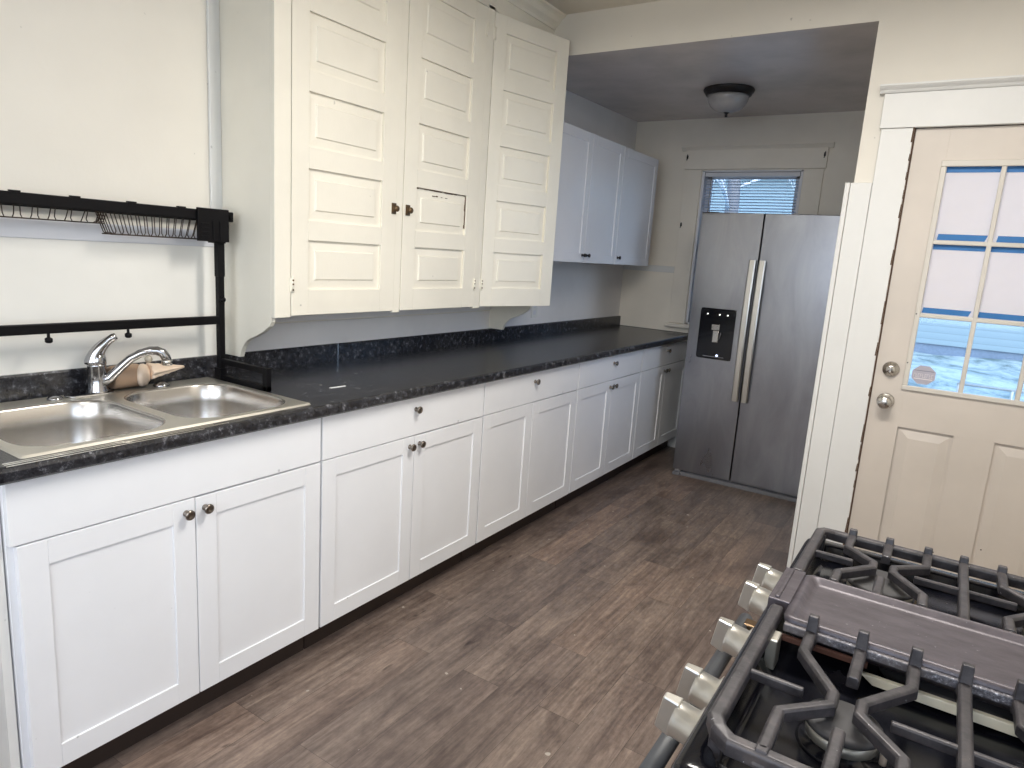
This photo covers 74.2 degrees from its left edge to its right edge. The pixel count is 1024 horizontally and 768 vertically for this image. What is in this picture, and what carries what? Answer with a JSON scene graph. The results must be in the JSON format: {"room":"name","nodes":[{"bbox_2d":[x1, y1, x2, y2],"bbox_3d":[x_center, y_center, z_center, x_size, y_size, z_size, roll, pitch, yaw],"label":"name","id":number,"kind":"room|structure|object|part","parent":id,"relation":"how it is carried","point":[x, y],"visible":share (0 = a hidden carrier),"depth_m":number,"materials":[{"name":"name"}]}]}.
{"room":"kitchen","nodes":[
{"label":"kitchen","id":0,"kind":"room"},
{"bbox_2d":[0,0,636,326],"bbox_3d":[-0.971,-0.487,2.739,0.120,2.655,6.863,11,13,32],"label":"wall","id":1,"kind":"structure","parent":0,"point":[100,99],"depth_m":2.12,"materials":[{"name":"beige paint"}]},
{"bbox_2d":[0,528,20,767],"bbox_3d":[-1.405,0.593,1.710,0.585,0.874,0.019,11,13,32],"label":"trim","id":2,"kind":"structure","parent":1,"relation":"attached to","point":[9,745],"depth_m":1.57,"materials":[{"name":"white paint"}]},
{"bbox_2d":[0,217,213,246],"bbox_3d":[-1.890,-0.338,1.208,0.014,0.056,3.044,11,13,32],"label":"trim","id":3,"kind":"structure","parent":1,"relation":"attached to","point":[9,227],"depth_m":2.07,"materials":[{"name":"white paint"}]},
{"bbox_2d":[0,237,216,375],"bbox_3d":[-1.907,-0.115,1.253,0.007,0.399,3.044,11,13,32],"label":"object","id":4,"kind":"structure","parent":1,"relation":"attached to","point":[42,281],"depth_m":2.14,"materials":[{"name":"white paint"}]},
{"bbox_2d":[206,0,221,208],"bbox_3d":[-1.027,-1.146,2.328,0.012,1.215,0.044,11,13,32],"label":"trim","id":5,"kind":"structure","parent":1,"relation":"attached to","point":[212,6],"depth_m":2.35,"materials":[{"name":"white paint"}]},
{"bbox_2d":[0,316,682,402],"bbox_3d":[-0.128,-0.191,3.475,0.600,0.076,4.540,11,13,32],"label":"backsplash","id":6,"kind":"structure","parent":1,"relation":"attached to","point":[15,387],"depth_m":2.83,"materials":[{"name":"black laminate"}]},
{"bbox_2d":[245,306,490,351],"bbox_3d":[-0.596,-0.304,3.263,0.010,0.175,1.726,11,13,32],"label":"trim","id":7,"kind":"structure","parent":1,"relation":"attached to","point":[297,334],"depth_m":3.13,"materials":[{"name":"grey paint"}]},
{"bbox_2d":[219,0,569,356],"bbox_3d":[-0.380,-1.006,3.005,0.421,1.663,1.750,11,13,32],"label":"upper cabinet","id":8,"kind":"object","parent":1,"relation":"attached to","point":[393,156],"visible":1,"depth_m":2.69,"materials":[{"name":"beige paint"}]},
{"bbox_3d":[-0.644,-0.453,2.601,0.014,0.185,0.376,11,13,32],"label":"raised panel","id":9,"kind":"part","parent":8,"relation":"part of","materials":[{"name":"beige paint"}]},
{"bbox_3d":[-0.627,-0.696,2.554,0.014,0.187,0.376,11,13,32],"label":"raised panel","id":10,"kind":"part","parent":8,"relation":"part of","materials":[{"name":"beige paint"}]},
{"bbox_3d":[-0.609,-0.939,2.509,0.020,1.350,0.522,11,13,32],"label":"cabinet door","id":11,"kind":"part","parent":8,"relation":"part of","materials":[{"name":"beige paint"}]},
{"bbox_3d":[-0.611,-0.945,2.505,0.014,0.191,0.376,11,13,32],"label":"raised panel","id":12,"kind":"part","parent":8,"relation":"part of","materials":[{"name":"beige paint"}]},
{"bbox_3d":[-0.595,-1.193,2.457,0.014,0.194,0.376,11,13,32],"label":"raised panel","id":13,"kind":"part","parent":8,"relation":"part of","materials":[{"name":"beige paint"}]},
{"bbox_3d":[-0.578,-1.438,2.410,0.014,0.190,0.376,11,13,32],"label":"raised panel","id":14,"kind":"part","parent":8,"relation":"part of","materials":[{"name":"beige paint"}]},
{"bbox_3d":[-0.335,-0.523,3.067,0.014,0.185,0.359,11,13,32],"label":"raised panel","id":15,"kind":"part","parent":8,"relation":"part of","materials":[{"name":"beige paint"}]},
{"bbox_3d":[-0.319,-0.766,3.019,0.014,0.187,0.359,11,13,32],"label":"raised panel","id":16,"kind":"part","parent":8,"relation":"part of","materials":[{"name":"beige paint"}]},
{"bbox_3d":[-0.302,-1.015,2.971,0.014,0.191,0.359,11,13,32],"label":"raised panel","id":17,"kind":"part","parent":8,"relation":"part of","materials":[{"name":"beige paint"}]},
{"bbox_3d":[-0.299,-1.009,2.977,0.020,1.350,0.520,11,13,32],"label":"cabinet door","id":18,"kind":"part","parent":8,"relation":"part of","materials":[{"name":"beige paint"}]},
{"bbox_3d":[-0.286,-1.263,2.923,0.014,0.194,0.359,11,13,32],"label":"raised panel","id":19,"kind":"part","parent":8,"relation":"part of","materials":[{"name":"beige paint"}]},
{"bbox_3d":[-0.270,-1.508,2.876,0.014,0.190,0.359,11,13,32],"label":"raised panel","id":20,"kind":"part","parent":8,"relation":"part of","materials":[{"name":"beige paint"}]},
{"bbox_3d":[0.024,-0.584,3.503,0.355,0.185,0.013,-6,15,-43],"label":"raised panel","id":21,"kind":"part","parent":8,"relation":"part of","materials":[{"name":"beige paint"}]},
{"bbox_3d":[0.040,-0.827,3.456,0.355,0.187,0.013,-6,15,-43],"label":"raised panel","id":22,"kind":"part","parent":8,"relation":"part of","materials":[{"name":"beige paint"}]},
{"bbox_3d":[0.057,-1.076,3.408,0.355,0.191,0.013,-6,15,-43],"label":"raised panel","id":23,"kind":"part","parent":8,"relation":"part of","materials":[{"name":"beige paint"}]},
{"bbox_3d":[0.060,-1.070,3.412,0.504,1.350,0.020,-6,15,-43],"label":"cabinet door","id":24,"kind":"part","parent":8,"relation":"part of","materials":[{"name":"beige paint"}]},
{"bbox_3d":[0.073,-1.324,3.359,0.355,0.194,0.013,-6,15,-43],"label":"raised panel","id":25,"kind":"part","parent":8,"relation":"part of","materials":[{"name":"beige paint"}]},
{"bbox_3d":[0.090,-1.569,3.312,0.355,0.190,0.013,-6,15,-43],"label":"raised panel","id":26,"kind":"part","parent":8,"relation":"part of","materials":[{"name":"beige paint"}]},
{"bbox_3d":[-0.228,-1.767,2.789,0.063,0.070,1.748,11,13,32],"label":"crown moulding","id":27,"kind":"part","parent":8,"relation":"part of","materials":[{"name":"beige paint"}]},
{"bbox_2d":[531,306,537,317],"bbox_3d":[0.146,-0.487,4.379,0.008,0.115,0.070,11,13,32],"label":"outlet plate","id":28,"kind":"object","parent":1,"relation":"attached to","point":[534,308],"visible":0.64,"depth_m":4.38,"materials":[{"name":"white paint"}]},
{"bbox_2d":[553,122,624,263],"bbox_3d":[0.343,-1.141,4.173,0.344,0.756,0.907,11,13,32],"label":"upper cabinet","id":29,"kind":"object","parent":1,"relation":"attached to","point":[591,165],"visible":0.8,"depth_m":4.09,"materials":[{"name":"white paint"}]},
{"bbox_3d":[0.333,-1.091,3.914,0.019,0.756,0.451,11,13,32],"label":"door","id":30,"kind":"part","parent":29,"relation":"part of","materials":[{"name":"white paint"}]},
{"bbox_3d":[0.581,-1.147,4.289,0.019,0.756,0.448,11,13,32],"label":"door","id":31,"kind":"part","parent":29,"relation":"part of","materials":[{"name":"white paint"}]},
{"bbox_2d":[614,147,658,265],"bbox_3d":[0.757,-1.234,4.799,0.344,0.756,0.601,11,13,32],"label":"upper cabinet","id":32,"kind":"object","parent":1,"relation":"attached to","point":[639,178],"visible":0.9,"depth_m":4.71,"materials":[{"name":"white paint"}]},
{"bbox_2d":[93,446,795,767],"bbox_3d":[0.305,1.101,2.133,3.190,0.060,6.663,11,13,32],"label":"floor","id":33,"kind":"structure","parent":0,"point":[561,641],"depth_m":2.47,"materials":[{"name":"brown wood"}]},
{"bbox_2d":[0,418,320,767],"bbox_3d":[-1.124,0.542,2.066,0.611,0.874,0.884,11,13,32],"label":"base cabinet","id":34,"kind":"object","parent":33,"relation":"on","point":[143,591],"visible":0.96,"depth_m":1.81,"materials":[{"name":"white paint"}]},
{"bbox_3d":[-1.018,0.633,1.750,0.019,0.602,0.425,11,13,32],"label":"door","id":35,"kind":"part","parent":34,"relation":"part of","materials":[{"name":"white paint"}]},
{"bbox_3d":[-0.880,0.356,1.842,0.026,0.029,0.029,11,13,32],"label":"knob","id":36,"kind":"part","parent":34,"relation":"part of","materials":[{"name":"grey metal"}]},
{"bbox_3d":[-0.849,0.347,1.888,0.026,0.029,0.029,11,13,32],"label":"knob","id":37,"kind":"part","parent":34,"relation":"part of","materials":[{"name":"grey metal"}]},
{"bbox_3d":[-0.779,0.580,2.111,0.019,0.600,0.440,11,13,32],"label":"door","id":38,"kind":"part","parent":34,"relation":"part of","materials":[{"name":"white paint"}]},
{"bbox_2d":[303,383,484,648],"bbox_3d":[-0.629,0.430,2.813,0.611,0.874,0.910,11,13,32],"label":"base cabinet","id":39,"kind":"object","parent":33,"relation":"on","point":[399,481],"visible":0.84,"depth_m":2.58,"materials":[{"name":"white paint"}]},
{"bbox_3d":[-0.529,0.522,2.488,0.019,0.602,0.456,11,13,32],"label":"door","id":40,"kind":"part","parent":39,"relation":"part of","materials":[{"name":"white paint"}]},
{"bbox_3d":[-0.381,0.123,2.603,0.019,0.148,0.908,11,13,32],"label":"drawer","id":41,"kind":"part","parent":39,"relation":"part of","materials":[{"name":"white paint"}]},
{"bbox_3d":[-0.383,0.243,2.593,0.026,0.029,0.029,11,13,32],"label":"knob","id":42,"kind":"part","parent":39,"relation":"part of","materials":[{"name":"grey metal"}]},
{"bbox_3d":[-0.358,0.099,2.589,0.026,0.029,0.029,11,13,32],"label":"knob","id":43,"kind":"part","parent":39,"relation":"part of","materials":[{"name":"grey metal"}]},
{"bbox_3d":[-0.352,0.234,2.639,0.026,0.029,0.029,11,13,32],"label":"knob","id":44,"kind":"part","parent":39,"relation":"part of","materials":[{"name":"grey metal"}]},
{"bbox_3d":[-0.280,0.467,2.865,0.019,0.600,0.448,11,13,32],"label":"door","id":45,"kind":"part","parent":39,"relation":"part of","materials":[{"name":"white paint"}]},
{"bbox_2d":[460,363,578,560],"bbox_3d":[-0.134,0.318,3.561,0.611,0.874,0.886,11,13,32],"label":"base cabinet","id":46,"kind":"object","parent":33,"relation":"on","point":[528,420],"visible":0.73,"depth_m":3.35,"materials":[{"name":"white paint"}]},
{"bbox_3d":[-0.037,0.411,3.231,0.019,0.602,0.420,11,13,32],"label":"door","id":47,"kind":"part","parent":46,"relation":"part of","materials":[{"name":"white paint"}]},
{"bbox_3d":[0.115,0.011,3.351,0.019,0.148,0.884,11,13,32],"label":"drawer","id":48,"kind":"part","parent":46,"relation":"part of","materials":[{"name":"white paint"}]},
{"bbox_3d":[0.206,0.357,3.598,0.019,0.600,0.460,11,13,32],"label":"door","id":49,"kind":"part","parent":46,"relation":"part of","materials":[{"name":"white paint"}]},
{"bbox_2d":[555,350,642,508],"bbox_3d":[0.357,0.206,4.302,0.611,0.874,0.894,11,13,32],"label":"base cabinet","id":50,"kind":"object","parent":33,"relation":"on","point":[608,387],"visible":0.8,"depth_m":4.10,"materials":[{"name":"white paint"}]},
{"bbox_3d":[0.459,0.298,3.980,0.019,0.602,0.446,11,13,32],"label":"door","id":51,"kind":"part","parent":50,"relation":"part of","materials":[{"name":"white paint"}]},
{"bbox_3d":[0.606,-0.100,4.092,0.019,0.148,0.892,11,13,32],"label":"drawer","id":52,"kind":"part","parent":50,"relation":"part of","materials":[{"name":"white paint"}]},
{"bbox_3d":[0.704,0.244,4.350,0.019,0.600,0.442,11,13,32],"label":"door","id":53,"kind":"part","parent":50,"relation":"part of","materials":[{"name":"white paint"}]},
{"bbox_2d":[620,340,686,471],"bbox_3d":[0.854,0.094,5.052,0.611,0.874,0.906,11,13,32],"label":"base cabinet","id":54,"kind":"object","parent":33,"relation":"on","point":[662,369],"visible":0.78,"depth_m":4.84,"materials":[{"name":"white paint"}]},
{"bbox_2d":[0,316,687,485],"bbox_3d":[-0.112,-0.168,3.464,0.647,0.114,4.546,11,13,32],"label":"countertop","id":55,"kind":"structure","parent":54,"relation":"on","point":[376,372],"depth_m":2.72,"materials":[{"name":"black laminate"}]},
{"bbox_2d":[64,333,172,397],"bbox_3d":[-1.232,-0.065,2.119,0.298,0.191,0.087,-4,13,-34],"label":"faucet","id":56,"kind":"object","parent":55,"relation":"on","point":[98,379],"visible":1,"depth_m":2.09,"materials":[{"name":"silver metal"}]},
{"bbox_3d":[-1.306,0.030,2.091,0.054,0.006,0.140,11,13,32],"label":"deck plate","id":57,"kind":"part","parent":56,"relation":"part of","materials":[{"name":"silver metal"}]},
{"bbox_3d":[-1.271,-0.108,2.092,0.094,0.101,0.054,-3,13,-30],"label":"lever handle","id":58,"kind":"part","parent":56,"relation":"part of","materials":[{"name":"silver metal"}]},
{"bbox_3d":[-1.190,-0.054,2.135,0.210,0.132,0.033,-1,12,-25],"label":"spout","id":59,"kind":"part","parent":56,"relation":"part of","materials":[{"name":"silver metal"}]},
{"bbox_2d":[0,189,270,391],"bbox_3d":[-1.214,-0.235,1.953,0.350,0.600,1.023,11,13,32],"label":"dish rack","id":60,"kind":"object","parent":55,"relation":"on","point":[212,225],"visible":1,"depth_m":2.17,"materials":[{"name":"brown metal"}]},
{"bbox_3d":[-1.338,-0.133,1.954,0.020,0.029,0.020,11,13,32],"label":"hanging knob","id":61,"kind":"part","parent":60,"relation":"part of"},
{"bbox_2d":[0,203,106,223],"bbox_3d":[-1.378,-0.477,1.849,0.086,0.044,0.503,11,13,32],"label":"basket","id":62,"kind":"object","parent":60,"relation":"on","point":[100,208],"depth_m":1.94,"materials":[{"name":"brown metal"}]},
{"bbox_3d":[-1.315,-0.536,2.023,0.012,0.034,0.943,11,13,32],"label":"shelf rail","id":63,"kind":"part","parent":60,"relation":"part of","materials":[{"name":"black metal"}]},
{"bbox_3d":[-1.234,-0.523,1.971,0.012,0.034,0.943,11,13,32],"label":"shelf rail","id":64,"kind":"part","parent":60,"relation":"part of","materials":[{"name":"black metal"}]},
{"bbox_3d":[-1.214,-0.161,2.140,0.020,0.029,0.020,11,13,32],"label":"hanging knob","id":65,"kind":"part","parent":60,"relation":"part of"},
{"bbox_2d":[95,211,196,239],"bbox_3d":[-1.151,-0.514,2.195,0.083,0.074,0.363,11,13,32],"label":"utensil basket","id":66,"kind":"object","parent":60,"relation":"on","point":[184,215],"depth_m":2.16,"materials":[{"name":"silver metal"}]},
{"bbox_3d":[-1.056,-0.544,2.321,0.119,0.114,0.115,11,13,32],"label":"plate","id":67,"kind":"part","parent":60,"relation":"part of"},
{"bbox_3d":[-1.032,-0.305,2.392,0.026,0.518,0.025,11,13,32],"label":"post","id":68,"kind":"part","parent":60,"relation":"part of","materials":[{"name":"black metal"}]},
{"bbox_3d":[-0.946,-0.035,2.376,0.288,0.080,0.028,11,13,32],"label":"foot frame","id":69,"kind":"part","parent":60,"relation":"part of","materials":[{"name":"black metal"}]},
{"bbox_2d":[0,377,310,458],"bbox_3d":[-1.104,0.152,2.000,0.560,0.173,0.815,11,13,32],"label":"sink","id":70,"kind":"object","parent":55,"relation":"in","point":[29,428],"visible":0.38,"depth_m":2.01,"materials":[{"name":"metal"}]},
{"bbox_2d":[47,395,63,400],"bbox_3d":[-1.354,0.040,2.005,0.042,0.012,0.042,11,13,32],"label":"cover","id":71,"kind":"object","parent":70,"relation":"on","point":[53,397],"visible":1,"depth_m":1.99,"materials":[{"name":"silver metal"}]},
{"bbox_3d":[-1.188,0.181,1.819,0.442,0.172,0.367,11,13,32],"label":"bowl","id":72,"kind":"part","parent":70,"relation":"part of","materials":[{"name":"metal"}]},
{"bbox_2d":[106,355,183,388],"bbox_3d":[-1.214,-0.045,2.250,0.087,0.101,0.236,11,13,32],"label":"bottle","id":73,"kind":"object","parent":70,"relation":"on","point":[134,375],"visible":0.94,"depth_m":2.20,"materials":[{"name":"beige plastic"}]},
{"bbox_3d":[-1.173,-0.049,2.293,0.066,0.057,0.118,11,13,32],"label":"shell spout","id":74,"kind":"part","parent":73,"relation":"part of","materials":[{"name":"beige plastic"}]},
{"bbox_2d":[153,381,169,387],"bbox_3d":[-1.172,-0.001,2.264,0.052,0.017,0.052,11,13,32],"label":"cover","id":75,"kind":"object","parent":70,"relation":"on","point":[160,384],"visible":1,"depth_m":2.25,"materials":[{"name":"silver metal"}]},
{"bbox_3d":[-0.969,0.132,2.149,0.442,0.172,0.362,11,13,32],"label":"bowl","id":76,"kind":"part","parent":70,"relation":"part of","materials":[{"name":"metal"}]},
{"bbox_3d":[0.953,0.186,4.725,0.019,0.602,0.448,11,13,32],"label":"door","id":77,"kind":"part","parent":54,"relation":"part of","materials":[{"name":"white paint"}]},
{"bbox_3d":[1.102,-0.213,4.841,0.019,0.148,0.904,11,13,32],"label":"drawer","id":78,"kind":"part","parent":54,"relation":"part of","materials":[{"name":"white paint"}]},
{"bbox_3d":[1.201,0.131,5.100,0.019,0.600,0.452,11,13,32],"label":"door","id":79,"kind":"part","parent":54,"relation":"part of","materials":[{"name":"white paint"}]},
{"bbox_2d":[672,212,839,501],"bbox_3d":[1.707,-0.212,4.535,0.910,1.780,0.680,11,13,32],"label":"refrigerator","id":80,"kind":"object","parent":33,"relation":"on","point":[762,281],"visible":0.84,"depth_m":4.30,"materials":[{"name":"metal"}]},
{"bbox_3d":[1.351,-0.238,4.459,0.390,1.730,0.062,11,13,32],"label":"freezer door","id":81,"kind":"part","parent":80,"relation":"part of","materials":[{"name":"metal"}]},
{"bbox_3d":[1.469,-0.330,4.297,0.040,0.902,0.055,11,13,32],"label":"handle","id":82,"kind":"part","parent":80,"relation":"part of","materials":[{"name":"metal"}]},
{"bbox_3d":[1.519,-0.321,4.265,0.040,0.902,0.055,11,13,32],"label":"handle","id":83,"kind":"part","parent":80,"relation":"part of","materials":[{"name":"metal"}]},
{"bbox_3d":[1.734,-0.165,4.216,0.513,1.730,0.062,11,13,32],"label":"fridge door","id":84,"kind":"part","parent":80,"relation":"part of","materials":[{"name":"metal"}]},
{"bbox_2d":[639,527,1023,767],"bbox_3d":[0.567,0.813,0.952,0.734,0.986,0.772,11,13,32],"label":"gas range","id":85,"kind":"object","parent":33,"relation":"on","point":[853,657],"visible":1,"depth_m":0.87,"materials":[{"name":"black metal"}]},
{"bbox_3d":[0.227,0.442,0.873,0.046,0.063,0.064,11,13,32],"label":"knob","id":86,"kind":"part","parent":85,"relation":"part of","materials":[{"name":"silver metal"}]},
{"bbox_3d":[0.288,0.521,1.092,0.028,0.028,0.682,11,13,32],"label":"oven handle","id":87,"kind":"part","parent":85,"relation":"part of","materials":[{"name":"grey metal"}]},
{"bbox_3d":[0.272,0.431,0.940,0.046,0.063,0.064,11,13,32],"label":"knob","id":88,"kind":"part","parent":85,"relation":"part of","materials":[{"name":"silver metal"}]},
{"bbox_3d":[0.359,0.411,1.073,0.046,0.063,0.064,11,13,32],"label":"knob","id":89,"kind":"part","parent":85,"relation":"part of","materials":[{"name":"silver metal"}]},
{"bbox_3d":[0.448,0.391,1.207,0.046,0.063,0.064,11,13,32],"label":"knob","id":90,"kind":"part","parent":85,"relation":"part of","materials":[{"name":"silver metal"}]},
{"bbox_3d":[0.499,0.380,1.284,0.046,0.063,0.064,11,13,32],"label":"knob","id":91,"kind":"part","parent":85,"relation":"part of","materials":[{"name":"silver metal"}]},
{"bbox_3d":[0.413,0.355,0.901,0.108,0.008,0.006,11,13,32],"label":"rusty rail","id":92,"kind":"part","parent":85,"relation":"part of","materials":[{"name":"brown metal"}]},
{"bbox_3d":[0.374,0.408,0.772,0.094,0.012,0.094,11,13,32],"label":"burner","id":93,"kind":"part","parent":85,"relation":"part of","materials":[{"name":"black metal"}]},
{"bbox_3d":[0.608,0.360,0.884,0.457,0.033,0.170,11,13,32],"label":"griddle plate","id":94,"kind":"part","parent":85,"relation":"part of","materials":[{"name":"metal"}]},
{"bbox_3d":[0.590,0.397,0.888,0.192,0.018,0.120,11,13,32],"label":"burner","id":95,"kind":"part","parent":85,"relation":"part of","materials":[{"name":"silver metal"}]},
{"bbox_2d":[545,0,660,14],"bbox_3d":[-0.018,-1.465,0.856,3.390,0.100,5.034,11,13,32],"label":"ceiling","id":96,"kind":"structure","parent":0,"point":[567,7],"depth_m":3.33,"materials":[{"name":"paint"}]},
{"bbox_2d":[566,21,878,121],"bbox_3d":[1.252,-1.880,3.957,1.860,0.301,1.827,11,13,32],"label":"ceiling","id":97,"kind":"structure","parent":0,"point":[822,69],"depth_m":3.70,"materials":[{"name":"grey paint"}]},
{"bbox_2d":[703,83,754,117],"bbox_3d":[1.287,-1.679,4.037,0.296,0.165,0.296,11,13,32],"label":"ceiling light","id":98,"kind":"object","parent":97,"relation":"attached to","point":[726,98],"visible":1,"depth_m":3.95,"materials":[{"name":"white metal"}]},
{"bbox_3d":[1.286,-1.667,4.039,0.238,0.092,0.238,11,13,32],"label":"lamp shade","id":99,"kind":"part","parent":98,"relation":"part of","materials":[{"name":"white glass"}]},
{"bbox_2d":[635,111,864,332],"bbox_3d":[1.728,-0.745,4.989,1.920,2.655,0.120,11,13,32],"label":"wall","id":100,"kind":"structure","parent":0,"point":[663,141],"depth_m":4.87,"materials":[{"name":"paint"}]},
{"bbox_2d":[619,269,673,330],"bbox_3d":[1.058,-0.670,5.368,0.425,0.447,0.006,11,13,32],"label":"backsplash","id":101,"kind":"structure","parent":100,"relation":"attached to","point":[645,300],"depth_m":5.36,"materials":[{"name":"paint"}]},
{"bbox_2d":[623,265,673,272],"bbox_3d":[1.071,-0.912,5.318,0.425,0.048,0.014,11,13,32],"label":"trim","id":102,"kind":"structure","parent":100,"relation":"attached to","point":[669,269],"depth_m":5.29,"materials":[{"name":"white paint"}]},
{"bbox_2d":[667,436,675,447],"bbox_3d":[1.792,0.530,5.055,1.360,0.140,0.016,11,13,32],"label":"baseboard","id":103,"kind":"structure","parent":100,"relation":"attached to","point":[671,442],"depth_m":5.38,"materials":[{"name":"white paint"}]},
{"bbox_2d":[664,141,834,328],"bbox_3d":[1.694,-1.038,4.939,1.040,1.340,0.166,11,13,32],"label":"window","id":104,"kind":"structure","parent":100,"relation":"in","point":[808,156],"depth_m":4.92,"materials":[{"name":"white paint"}]},
{"bbox_3d":[1.626,-0.392,5.028,1.010,0.032,0.075,11,13,32],"label":"sill","id":105,"kind":"part","parent":104,"relation":"part of","materials":[{"name":"paint"}]},
{"bbox_3d":[1.314,-1.033,5.137,0.128,1.140,0.018,11,13,32],"label":"casing","id":106,"kind":"part","parent":104,"relation":"part of","materials":[{"name":"paint"}]},
{"bbox_3d":[1.700,-0.971,4.973,0.705,1.141,0.120,11,13,32],"label":"frame","id":107,"kind":"part","parent":104,"relation":"part of","materials":[{"name":"white paint"}]},
{"bbox_2d":[693,172,800,285],"bbox_3d":[1.677,-0.973,4.936,0.661,1.096,0.035,11,13,32],"label":"window blind","id":108,"kind":"object","parent":104,"relation":"attached to","point":[738,174],"visible":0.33,"depth_m":4.84,"materials":[{"name":"white paint"}]},
{"bbox_3d":[1.708,-0.976,4.985,0.669,1.111,0.050,11,13,32],"label":"sash","id":109,"kind":"part","parent":104,"relation":"part of","materials":[{"name":"white paint"}]},
{"bbox_3d":[1.704,-1.593,4.791,0.982,0.135,0.022,11,13,32],"label":"head casing","id":110,"kind":"part","parent":104,"relation":"part of","materials":[{"name":"paint"}]},
{"bbox_3d":[1.704,-1.671,4.765,1.040,0.032,0.046,11,13,32],"label":"cap moulding","id":111,"kind":"part","parent":104,"relation":"part of","materials":[{"name":"paint"}]},
{"bbox_3d":[2.012,-0.901,4.694,0.128,1.140,0.018,11,13,32],"label":"casing","id":112,"kind":"part","parent":104,"relation":"part of","materials":[{"name":"paint"}]},
{"bbox_2d":[554,0,1023,183],"bbox_3d":[1.238,-0.421,3.151,3.150,2.655,0.120,11,13,32],"label":"wall","id":113,"kind":"structure","parent":0,"point":[917,40],"depth_m":2.79,"materials":[{"name":"beige paint"}]},
{"bbox_2d":[787,183,871,567],"bbox_3d":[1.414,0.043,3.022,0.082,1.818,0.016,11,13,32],"label":"trim","id":114,"kind":"structure","parent":113,"relation":"attached to","point":[859,193],"depth_m":2.98,"materials":[{"name":"white paint"}]},
{"bbox_2d":[817,75,1023,544],"bbox_3d":[1.931,-0.057,2.716,1.120,2.197,0.170,11,13,32],"label":"trim","id":115,"kind":"structure","parent":113,"relation":"attached to","point":[908,107],"depth_m":2.81,"materials":[{"name":"white paint"}]},
{"bbox_3d":[1.504,-0.044,2.946,0.119,2.030,0.020,11,13,32],"label":"casing","id":116,"kind":"part","parent":115,"relation":"part of","materials":[{"name":"white paint"}]},
{"bbox_3d":[1.971,-1.031,2.488,1.084,0.135,0.022,11,13,32],"label":"head casing","id":117,"kind":"part","parent":115,"relation":"part of","materials":[{"name":"white paint"}]},
{"bbox_3d":[1.969,-1.110,2.461,1.120,0.031,0.050,11,13,32],"label":"cap moulding","id":118,"kind":"part","parent":115,"relation":"part of","materials":[{"name":"white paint"}]},
{"bbox_2d":[848,125,1023,591],"bbox_3d":[1.903,0.026,2.696,0.822,2.020,0.111,11,13,32],"label":"door","id":119,"kind":"structure","parent":113,"relation":"in","point":[942,471],"depth_m":2.80,"materials":[{"name":"beige paint"}]},
{"bbox_3d":[1.589,0.075,2.885,0.068,0.068,0.067,11,13,32],"label":"knob","id":120,"kind":"part","parent":119,"relation":"part of","materials":[{"name":"silver metal"}]},
{"bbox_3d":[1.721,0.497,2.909,0.180,0.586,0.006,11,13,32],"label":"raised panel","id":121,"kind":"part","parent":119,"relation":"part of","materials":[{"name":"beige paint"}]},
{"bbox_2d":[911,365,935,384],"bbox_3d":[1.725,-0.037,2.835,0.085,0.078,0.003,11,13,32],"label":"window sticker","id":122,"kind":"object","parent":119,"relation":"attached to","point":[924,375],"visible":1,"depth_m":2.83,"materials":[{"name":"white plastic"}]},
{"bbox_2d":[921,244,985,317],"bbox_3d":[1.785,-0.419,2.736,0.192,0.290,0.002,11,13,32],"label":"paper sheet","id":123,"kind":"object","parent":119,"relation":"attached to","point":[954,271],"visible":1,"depth_m":2.74,"materials":[{"name":"white paper"}]},
{"bbox_3d":[1.935,-0.386,2.623,0.604,0.931,0.014,11,13,32],"label":"glazing frame","id":124,"kind":"part","parent":119,"relation":"part of","materials":[{"name":"beige paint"}]},
{"bbox_2d":[934,166,1001,241],"bbox_3d":[1.804,-0.711,2.680,0.192,0.293,0.002,11,13,32],"label":"window pane","id":125,"kind":"object","parent":119,"relation":"attached to","point":[968,197],"visible":1,"depth_m":2.68,"materials":[{"name":"white paper"}]},
{"bbox_3d":[2.009,0.552,2.726,0.180,0.586,0.006,11,13,32],"label":"raised panel","id":126,"kind":"part","parent":119,"relation":"part of","materials":[{"name":"beige paint"}]},
{"bbox_2d":[978,247,1023,321],"bbox_3d":[1.944,-0.389,2.636,0.187,0.290,0.002,11,13,32],"label":"paper sheet","id":127,"kind":"object","parent":119,"relation":"attached to","point":[1002,298],"visible":1,"depth_m":2.65,"materials":[{"name":"white paper"}]},
{"bbox_2d":[993,166,1023,242],"bbox_3d":[1.963,-0.681,2.579,0.187,0.293,0.002,11,13,32],"label":"paper sheet","id":128,"kind":"object","parent":119,"relation":"attached to","point":[1009,228],"visible":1,"depth_m":2.60,"materials":[{"name":"white paper"}]},
{"label":"outside","id":129,"kind":"structure","parent":0,"visible":0},
{"bbox_2d":[908,352,1023,400],"bbox_3d":[10.483,-0.556,16.888,48.000,0.259,62.000,11,13,32],"label":"ground","id":130,"kind":"structure","parent":129,"point":[1002,373],"depth_m":15.19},
{"bbox_2d":[713,179,794,212],"bbox_3d":[4.078,-4.754,12.971,5.016,8.985,5.713,-1,12,-24],"label":"bare tree","id":131,"kind":"object","parent":130,"relation":"on","point":[714,179],"visible":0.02,"depth_m":12.67,"materials":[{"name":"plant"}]},
{"bbox_2d":[710,179,1023,360],"bbox_3d":[13.449,-4.581,20.363,28.800,7.350,6.800,11,13,32],"label":"neighbouring house","id":132,"kind":"structure","parent":130,"relation":"on","point":[934,336],"depth_m":18.35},
{"bbox_2d":[956,382,1023,399],"bbox_3d":[4.162,0.823,4.237,2.530,1.305,0.020,11,13,32],"label":"porch railing","id":133,"kind":"object","parent":130,"relation":"on","point":[1012,391],"visible":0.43,"depth_m":4.67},
{"bbox_3d":[4.203,0.194,4.115,2.530,0.020,0.020,11,13,32],"label":"rail","id":134,"kind":"part","parent":133,"relation":"part of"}
]}

